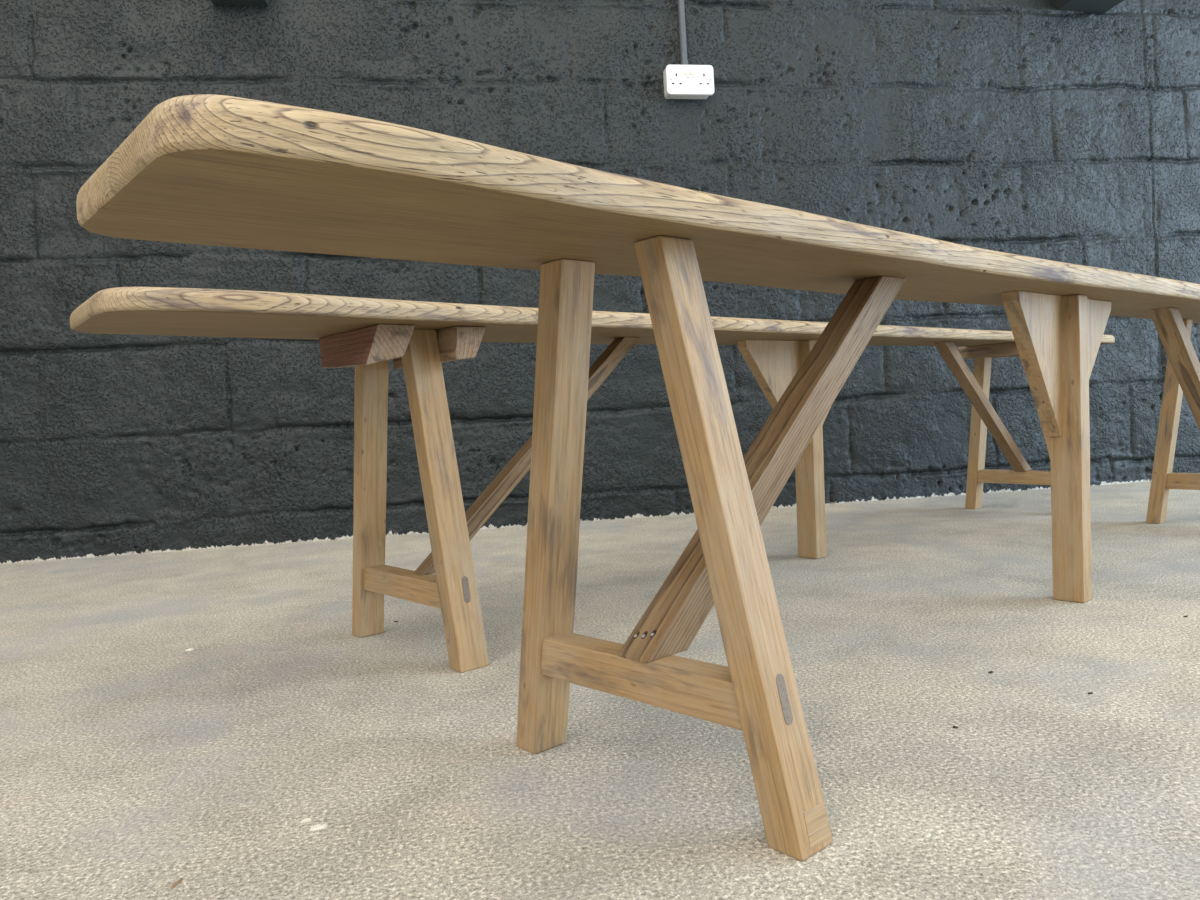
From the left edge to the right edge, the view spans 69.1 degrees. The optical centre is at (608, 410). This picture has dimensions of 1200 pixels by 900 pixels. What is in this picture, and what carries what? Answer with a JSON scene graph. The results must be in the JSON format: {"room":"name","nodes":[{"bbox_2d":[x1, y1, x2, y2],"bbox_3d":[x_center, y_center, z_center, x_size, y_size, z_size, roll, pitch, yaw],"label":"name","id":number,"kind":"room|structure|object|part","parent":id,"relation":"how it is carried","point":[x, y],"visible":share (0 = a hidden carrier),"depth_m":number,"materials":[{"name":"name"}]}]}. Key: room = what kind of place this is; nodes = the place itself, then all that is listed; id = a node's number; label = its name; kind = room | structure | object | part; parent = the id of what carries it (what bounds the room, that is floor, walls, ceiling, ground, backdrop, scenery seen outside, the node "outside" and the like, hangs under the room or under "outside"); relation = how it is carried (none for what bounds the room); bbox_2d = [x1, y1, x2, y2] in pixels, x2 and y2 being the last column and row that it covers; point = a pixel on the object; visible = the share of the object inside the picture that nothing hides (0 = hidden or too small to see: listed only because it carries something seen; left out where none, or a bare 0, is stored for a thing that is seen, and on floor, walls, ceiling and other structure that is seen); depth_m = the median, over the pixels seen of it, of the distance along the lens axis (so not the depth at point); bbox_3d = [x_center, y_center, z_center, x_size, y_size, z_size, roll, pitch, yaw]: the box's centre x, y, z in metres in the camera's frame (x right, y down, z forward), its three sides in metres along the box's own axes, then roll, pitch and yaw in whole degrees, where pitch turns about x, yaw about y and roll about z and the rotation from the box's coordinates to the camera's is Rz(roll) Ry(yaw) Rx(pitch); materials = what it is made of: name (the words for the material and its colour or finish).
{"room":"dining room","nodes":[
{"label":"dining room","id":0,"kind":"room"},
{"bbox_2d":[0,0,1199,563],"bbox_3d":[0.044,-1.190,2.505,9.990,2.970,0.212,-3,0,-9],"label":"wall","id":1,"kind":"structure","parent":0,"point":[1029,128],"depth_m":2.39,"materials":[{"name":"black brick"}]},
{"bbox_2d":[211,0,268,5],"bbox_3d":[-0.952,-1.168,2.219,0.159,0.240,0.097,-3,0,-9],"label":"wall box","id":2,"kind":"object","parent":1,"relation":"attached to","point":[215,2],"visible":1,"depth_m":2.24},
{"bbox_2d":[677,0,687,64],"bbox_3d":[0.164,-1.800,2.421,0.027,1.700,0.021,-3,0,-9],"label":"conduit","id":3,"kind":"object","parent":1,"relation":"attached to","point":[681,7],"visible":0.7,"depth_m":2.41,"materials":[{"name":"grey plastic"}]},
{"bbox_2d":[663,65,713,98],"bbox_3d":[0.220,-0.911,2.422,0.134,0.082,0.054,-3,0,-9],"label":"wall socket","id":4,"kind":"object","parent":1,"relation":"attached to","point":[680,81],"visible":1,"depth_m":2.40,"materials":[{"name":"white plastic"}]},
{"bbox_2d":[684,67,689,74],"bbox_3d":[0.215,-0.933,2.396,0.016,0.021,0.004,-3,0,-9],"label":"switch","id":5,"kind":"object","parent":4,"relation":"attached to","point":[686,69],"depth_m":2.39,"materials":[{"name":"beige plastic"}]},
{"bbox_2d":[690,67,695,74],"bbox_3d":[0.231,-0.934,2.398,0.015,0.021,0.004,-3,0,-9],"label":"switch","id":6,"kind":"object","parent":4,"relation":"attached to","point":[692,70],"depth_m":2.40,"materials":[{"name":"white plastic"}]},
{"bbox_2d":[1049,0,1123,12],"bbox_3d":[1.425,-1.325,2.590,0.255,0.240,0.107,-3,0,-9],"label":"wall box","id":7,"kind":"object","parent":1,"relation":"attached to","point":[1093,6],"visible":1,"depth_m":2.59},
{"bbox_2d":[0,481,1199,899],"bbox_3d":[0.564,0.333,-0.253,10.000,0.120,5.600,-3,0,-9],"label":"floor","id":8,"kind":"structure","parent":0,"point":[134,763],"depth_m":0.83,"materials":[{"name":"concrete"}]},
{"bbox_2d":[171,878,182,888],"bbox_3d":[-0.289,0.315,0.582,0.003,0.002,0.012,-3,0,7],"label":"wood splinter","id":9,"kind":"object","parent":8,"relation":"on","point":[177,882],"visible":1,"depth_m":0.58,"materials":[{"name":"beige wood"}]},
{"bbox_2d":[301,818,310,822],"bbox_3d":[-0.231,0.312,0.665,0.008,0.002,0.002,-3,0,-23],"label":"flake","id":10,"kind":"object","parent":8,"relation":"on","point":[305,819],"visible":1,"depth_m":0.67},
{"bbox_2d":[310,823,326,830],"bbox_3d":[-0.217,0.311,0.653,0.013,0.002,0.007,-3,0,-34],"label":"flake","id":11,"kind":"object","parent":8,"relation":"on","point":[318,826],"visible":1,"depth_m":0.65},
{"bbox_2d":[70,287,1114,671],"bbox_3d":[0.423,0.059,1.682,2.490,0.436,0.333,-3,0,-39],"label":"bench","id":12,"kind":"object","parent":8,"relation":"on","point":[365,334],"visible":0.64,"depth_m":1.10,"materials":[{"name":"brown wood"}]},
{"bbox_3d":[-0.331,0.111,1.208,0.040,0.414,0.116,-3,0,-33],"label":"leg","id":13,"kind":"part","parent":12,"relation":"part of","materials":[{"name":"wood"}]},
{"bbox_3d":[-0.204,0.104,1.071,0.098,0.413,0.045,-3,0,37],"label":"leg","id":14,"kind":"part","parent":12,"relation":"part of","materials":[{"name":"wood"}]},
{"bbox_3d":[0.382,0.073,1.666,0.033,0.414,0.055,-3,0,-39],"label":"post","id":15,"kind":"part","parent":12,"relation":"part of","materials":[{"name":"wood"}]},
{"bbox_3d":[0.944,0.043,2.228,0.036,0.414,0.078,-3,0,-39],"label":"leg","id":16,"kind":"part","parent":12,"relation":"part of","materials":[{"name":"wood"}]},
{"bbox_3d":[1.058,0.038,2.088,0.037,0.414,0.112,-3,0,-39],"label":"leg","id":17,"kind":"part","parent":12,"relation":"part of","materials":[{"name":"wood"}]},
{"bbox_2d":[76,95,1199,860],"bbox_3d":[0.646,0.039,1.239,2.384,0.456,0.318,-3,0,-41],"label":"bench","id":18,"kind":"object","parent":8,"relation":"on","point":[216,170],"visible":1,"depth_m":0.64,"materials":[{"name":"brown wood"}]},
{"bbox_3d":[-0.048,0.090,0.764,0.039,0.427,0.106,-3,0,-41],"label":"leg","id":19,"kind":"part","parent":18,"relation":"part of","materials":[{"name":"brown wood"}]},
{"bbox_3d":[0.086,0.083,0.624,0.038,0.427,0.125,-3,0,-45],"label":"leg","id":20,"kind":"part","parent":18,"relation":"part of","materials":[{"name":"brown wood"}]},
{"bbox_3d":[0.648,0.053,1.226,0.034,0.427,0.058,-3,0,-41],"label":"post","id":21,"kind":"part","parent":18,"relation":"part of","materials":[{"name":"brown wood"}]},
{"bbox_3d":[1.184,0.025,1.844,0.041,0.427,0.095,-3,0,-41],"label":"leg","id":22,"kind":"part","parent":18,"relation":"part of","materials":[{"name":"brown wood"}]}
]}

